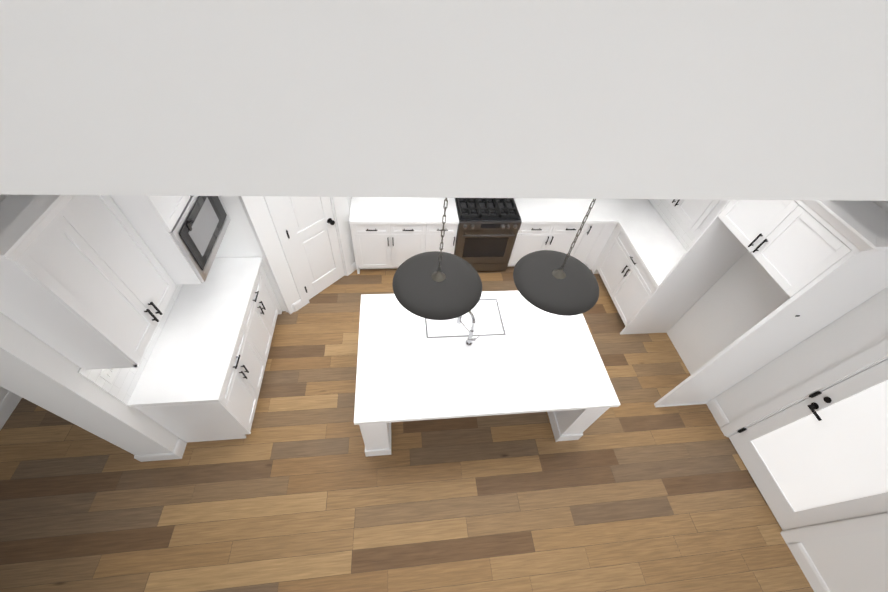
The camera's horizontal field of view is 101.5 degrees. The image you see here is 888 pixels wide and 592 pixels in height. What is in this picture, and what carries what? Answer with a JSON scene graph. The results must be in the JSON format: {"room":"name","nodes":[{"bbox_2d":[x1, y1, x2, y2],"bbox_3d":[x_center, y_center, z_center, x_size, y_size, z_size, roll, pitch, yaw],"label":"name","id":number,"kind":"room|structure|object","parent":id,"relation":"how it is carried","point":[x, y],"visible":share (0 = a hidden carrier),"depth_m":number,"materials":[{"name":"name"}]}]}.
{"room":"kitchen","nodes":[
{"label":"kitchen","id":0,"kind":"room"},
{"bbox_2d":[0,386,8,402],"bbox_3d":[-3.852,1.760,1.069,0.155,2.813,10.200,-2,51,-7],"label":"wall","id":1,"kind":"structure","parent":0,"point":[3,392],"depth_m":3.35,"materials":[{"name":"white paint"}]},
{"bbox_2d":[0,391,21,429],"bbox_3d":[-3.865,2.664,2.063,0.016,0.135,10.050,-2,51,-7],"label":"baseboard","id":2,"kind":"structure","parent":1,"relation":"attached to","point":[10,402],"depth_m":3.39,"materials":[{"name":"white paint"}]},
{"bbox_2d":[0,194,179,454],"bbox_3d":[-2.577,-0.574,3.122,0.305,2.813,2.970,-2,51,-7],"label":"wall","id":3,"kind":"structure","parent":0,"point":[36,371],"depth_m":2.29,"materials":[{"name":"white paint"}]},
{"bbox_2d":[0,195,173,369],"bbox_3d":[-2.117,-0.148,2.115,0.330,1.046,0.681,-2,51,-7],"label":"upper cabinet","id":4,"kind":"object","parent":3,"relation":"attached to","point":[88,282],"depth_m":1.97,"materials":[{"name":"white paint"}]},
{"bbox_2d":[78,284,182,404],"bbox_3d":[-2.377,0.049,2.936,0.008,0.506,1.520,-2,51,-7],"label":"backsplash","id":5,"kind":"structure","parent":3,"relation":"attached to","point":[121,387],"depth_m":2.67,"materials":[{"name":"tile"}]},
{"bbox_2d":[100,368,118,383],"bbox_3d":[-2.300,0.516,2.508,0.013,0.120,0.140,-2,51,-7],"label":"electrical outlet","id":6,"kind":"object","parent":5,"relation":"attached to","point":[108,375],"visible":0.71,"depth_m":2.49,"materials":[{"name":"white plastic"}]},
{"bbox_2d":[135,449,183,461],"bbox_3d":[-2.528,1.421,3.224,0.321,0.135,0.036,-2,51,-7],"label":"baseboard","id":7,"kind":"structure","parent":3,"relation":"attached to","point":[177,454],"depth_m":3.20,"materials":[{"name":"white paint"}]},
{"bbox_2d":[100,195,230,290],"bbox_3d":[-2.080,-0.685,2.561,0.542,1.046,0.820,-2,51,-7],"label":"upper cabinet","id":8,"kind":"object","parent":3,"relation":"attached to","point":[183,235],"depth_m":2.53,"materials":[{"name":"white paint"}]},
{"bbox_2d":[215,196,299,313],"bbox_3d":[-2.002,-0.721,3.302,0.888,2.813,0.150,-2,51,-7],"label":"wall","id":9,"kind":"structure","parent":0,"point":[250,231],"depth_m":3.54,"materials":[{"name":"white paint"}]},
{"bbox_2d":[340,197,355,263],"bbox_3d":[-1.375,-1.071,3.654,0.677,2.813,0.647,-2,51,-7],"label":"wall","id":10,"kind":"structure","parent":0,"point":[345,202],"depth_m":4.30,"materials":[{"name":"white paint"}]},
{"bbox_2d":[264,196,351,305],"bbox_3d":[-1.405,-0.783,3.842,0.575,2.155,0.575,-2,51,-7],"label":"door frame","id":11,"kind":"structure","parent":10,"relation":"attached to","point":[271,203],"depth_m":4.01,"materials":[{"name":"white paint"}]},
{"bbox_2d":[275,196,344,299],"bbox_3d":[-1.423,-0.763,3.884,0.454,2.046,0.455,-2,51,-7],"label":"pantry door","id":12,"kind":"structure","parent":10,"relation":"in","point":[310,227],"depth_m":4.03,"materials":[{"name":"white paint"}]},
{"bbox_2d":[0,267,813,591],"bbox_3d":[-0.422,2.576,2.615,7.500,0.060,10.200,-2,51,-7],"label":"floor","id":13,"kind":"structure","parent":0,"point":[300,491],"depth_m":3.21,"materials":[{"name":"brown wood"}]},
{"bbox_2d":[138,321,267,442],"bbox_3d":[-2.107,0.771,3.321,0.599,0.876,0.793,-2,51,-7],"label":"base cabinet","id":14,"kind":"object","parent":13,"relation":"on","point":[232,417],"depth_m":3.18,"materials":[{"name":"white paint"}]},
{"bbox_2d":[127,257,262,408],"bbox_3d":[-2.089,0.215,3.185,0.629,0.040,1.520,-2,51,-7],"label":"countertop","id":15,"kind":"structure","parent":14,"relation":"on","point":[189,363],"depth_m":3.04,"materials":[{"name":"white stone"}]},
{"bbox_2d":[247,269,281,356],"bbox_3d":[-2.174,0.237,3.753,0.599,0.876,0.827,-2,51,-7],"label":"base cabinet","id":16,"kind":"object","parent":13,"relation":"on","point":[264,311],"depth_m":3.80,"materials":[{"name":"white paint"}]},
{"bbox_2d":[350,225,432,273],"bbox_3d":[-0.684,-0.813,4.771,0.949,0.876,0.600,-2,51,-7],"label":"base cabinet","id":17,"kind":"object","parent":13,"relation":"on","point":[391,232],"depth_m":4.51,"materials":[{"name":"white paint"}]},
{"bbox_2d":[349,197,458,224],"bbox_3d":[-0.484,-1.096,4.429,1.276,0.040,0.630,-2,51,-7],"label":"countertop","id":18,"kind":"structure","parent":17,"relation":"on","point":[363,210],"depth_m":4.33,"materials":[{"name":"white stone"}]},
{"bbox_2d":[429,225,457,253],"bbox_3d":[-0.110,-0.828,4.842,0.446,0.876,0.600,-2,51,-7],"label":"base cabinet","id":19,"kind":"object","parent":13,"relation":"on","point":[449,239],"depth_m":4.52,"materials":[{"name":"white paint"}]},
{"bbox_2d":[360,303,609,456],"bbox_3d":[0.286,0.739,3.592,2.111,0.877,1.214,-2,51,-7],"label":"kitchen island","id":20,"kind":"object","parent":13,"relation":"on","point":[566,425],"depth_m":3.38,"materials":[{"name":"white paint"}]},
{"bbox_2d":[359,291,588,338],"bbox_3d":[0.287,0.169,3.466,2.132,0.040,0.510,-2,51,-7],"label":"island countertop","id":21,"kind":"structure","parent":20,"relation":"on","point":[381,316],"depth_m":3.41,"materials":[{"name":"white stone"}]},
{"bbox_2d":[354,331,619,426],"bbox_3d":[0.348,0.648,3.078,2.132,0.040,0.730,-2,51,-7],"label":"island countertop","id":22,"kind":"structure","parent":20,"relation":"on","point":[423,376],"depth_m":3.03,"materials":[{"name":"white stone"}]},
{"bbox_2d":[456,311,479,345],"bbox_3d":[0.216,0.237,3.116,0.187,0.400,0.200,-2,51,-7],"label":"faucet","id":23,"kind":"object","parent":22,"relation":"on","point":[470,339],"visible":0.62,"depth_m":3.14,"materials":[{"name":"silver metal"}]},
{"bbox_2d":[454,198,521,270],"bbox_3d":[0.500,-0.831,4.852,0.758,0.962,0.670,-2,51,-7],"label":"range","id":24,"kind":"object","parent":13,"relation":"on","point":[487,230],"visible":0.81,"depth_m":4.53,"materials":[{"name":"silver metal"}]},
{"bbox_2d":[507,210,594,266],"bbox_3d":[1.348,-0.867,5.024,0.959,0.876,0.600,-2,51,-7],"label":"base cabinet","id":25,"kind":"object","parent":13,"relation":"on","point":[529,239],"depth_m":4.73,"materials":[{"name":"white paint"}]},
{"bbox_2d":[514,198,662,225],"bbox_3d":[1.842,-1.158,4.719,1.880,0.040,0.630,-2,51,-7],"label":"countertop","id":26,"kind":"structure","parent":25,"relation":"on","point":[532,211],"depth_m":4.62,"materials":[{"name":"white stone"}]},
{"bbox_2d":[579,226,610,265],"bbox_3d":[1.872,-0.881,5.089,0.336,0.876,0.600,-2,51,-7],"label":"base cabinet","id":27,"kind":"object","parent":13,"relation":"on","point":[597,234],"depth_m":4.87,"materials":[{"name":"white paint"}]},
{"bbox_2d":[587,226,618,269],"bbox_3d":[2.440,-0.904,5.166,0.597,0.876,0.580,-2,51,-7],"label":"base cabinet","id":28,"kind":"object","parent":13,"relation":"on","point":[610,234],"depth_m":4.90,"materials":[{"name":"white paint"}]},
{"bbox_2d":[592,230,654,325],"bbox_3d":[2.530,-0.211,4.605,0.601,0.876,1.017,-2,51,-7],"label":"base cabinet","id":29,"kind":"object","parent":13,"relation":"on","point":[631,252],"depth_m":4.52,"materials":[{"name":"white paint"}]},
{"bbox_2d":[619,222,685,289],"bbox_3d":[2.550,-0.519,4.266,0.630,0.040,1.064,-2,51,-7],"label":"countertop","id":30,"kind":"structure","parent":29,"relation":"on","point":[655,245],"depth_m":4.29,"materials":[{"name":"white stone"}]},
{"bbox_2d":[620,200,887,406],"bbox_3d":[2.639,0.061,3.376,0.702,2.440,1.103,-2,51,-7],"label":"cabinet","id":31,"kind":"object","parent":13,"relation":"on","point":[823,263],"visible":0.88,"depth_m":2.75,"materials":[{"name":"white paint"}]},
{"bbox_2d":[0,0,887,200],"bbox_3d":[0.540,-0.798,1.092,5.390,1.087,0.160,-2,51,-7],"label":"ceiling","id":32,"kind":"structure","parent":0,"point":[694,99],"depth_m":1.12,"materials":[{"name":"white paint"}]},
{"bbox_2d":[666,201,887,591],"bbox_3d":[3.377,1.477,1.337,0.180,3.900,9.550,-2,51,-7],"label":"wall","id":33,"kind":"structure","parent":0,"point":[743,294],"depth_m":3.23,"materials":[{"name":"white paint"}]},
{"bbox_2d":[648,199,696,250],"bbox_3d":[2.848,-0.929,4.303,0.008,0.466,1.685,-2,51,-7],"label":"backsplash","id":34,"kind":"structure","parent":33,"relation":"attached to","point":[679,228],"depth_m":4.45,"materials":[{"name":"tile"}]},
{"bbox_2d":[666,199,717,234],"bbox_3d":[2.721,-1.294,3.633,0.405,1.006,0.831,-2,51,-7],"label":"upper cabinet","id":35,"kind":"object","parent":33,"relation":"attached to","point":[696,216],"depth_m":3.76,"materials":[{"name":"white paint"}]},
{"bbox_2d":[694,200,727,237],"bbox_3d":[2.798,-0.903,3.319,0.350,1.006,0.421,-2,51,-7],"label":"upper cabinet","id":36,"kind":"object","parent":33,"relation":"attached to","point":[721,203],"depth_m":3.56,"materials":[{"name":"white paint"}]},
{"bbox_2d":[707,398,729,427],"bbox_3d":[2.951,1.260,3.918,0.016,0.135,0.273,-2,51,-7],"label":"baseboard","id":37,"kind":"structure","parent":33,"relation":"attached to","point":[713,405],"depth_m":3.91,"materials":[{"name":"white paint"}]},
{"bbox_2d":[720,339,887,543],"bbox_3d":[3.143,1.136,2.747,0.118,2.125,1.030,-2,51,-7],"label":"door frame","id":38,"kind":"structure","parent":33,"relation":"attached to","point":[863,361],"depth_m":2.91,"materials":[{"name":"white paint"}]},
{"bbox_2d":[787,543,829,591],"bbox_3d":[3.334,4.267,1.481,0.016,0.135,5.425,-2,51,-7],"label":"baseboard","id":39,"kind":"structure","parent":33,"relation":"attached to","point":[814,578],"depth_m":3.07,"materials":[{"name":"white paint"}]},
{"bbox_2d":[729,359,887,529],"bbox_3d":[3.100,1.162,2.782,0.098,2.016,0.842,-2,51,-7],"label":"door","id":40,"kind":"structure","parent":33,"relation":"in","point":[817,457],"depth_m":2.94,"materials":[{"name":"white paint"}]},
{"bbox_3d":[0.278,-1.640,2.374,5.830,0.140,2.800,-2,51,-7],"label":"ceiling","id":41,"kind":"structure","parent":0,"visible":0},
{"bbox_2d":[392,198,481,319],"bbox_3d":[-0.002,-0.422,2.126,0.628,1.065,0.628,-2,51,-7],"label":"pendant light","id":42,"kind":"object","parent":41,"relation":"hanging from","point":[436,285],"visible":0.9,"depth_m":2.44,"materials":[{"name":"dark gray painted metal"},{"name":"aged nickel"}]},
{"bbox_2d":[513,199,598,315],"bbox_3d":[0.855,-0.444,2.233,0.628,1.065,0.628,-2,51,-7],"label":"pendant light","id":43,"kind":"object","parent":41,"relation":"hanging from","point":[556,282],"visible":0.81,"depth_m":2.54,"materials":[{"name":"dark gray painted metal"},{"name":"aged nickel"}]}
]}

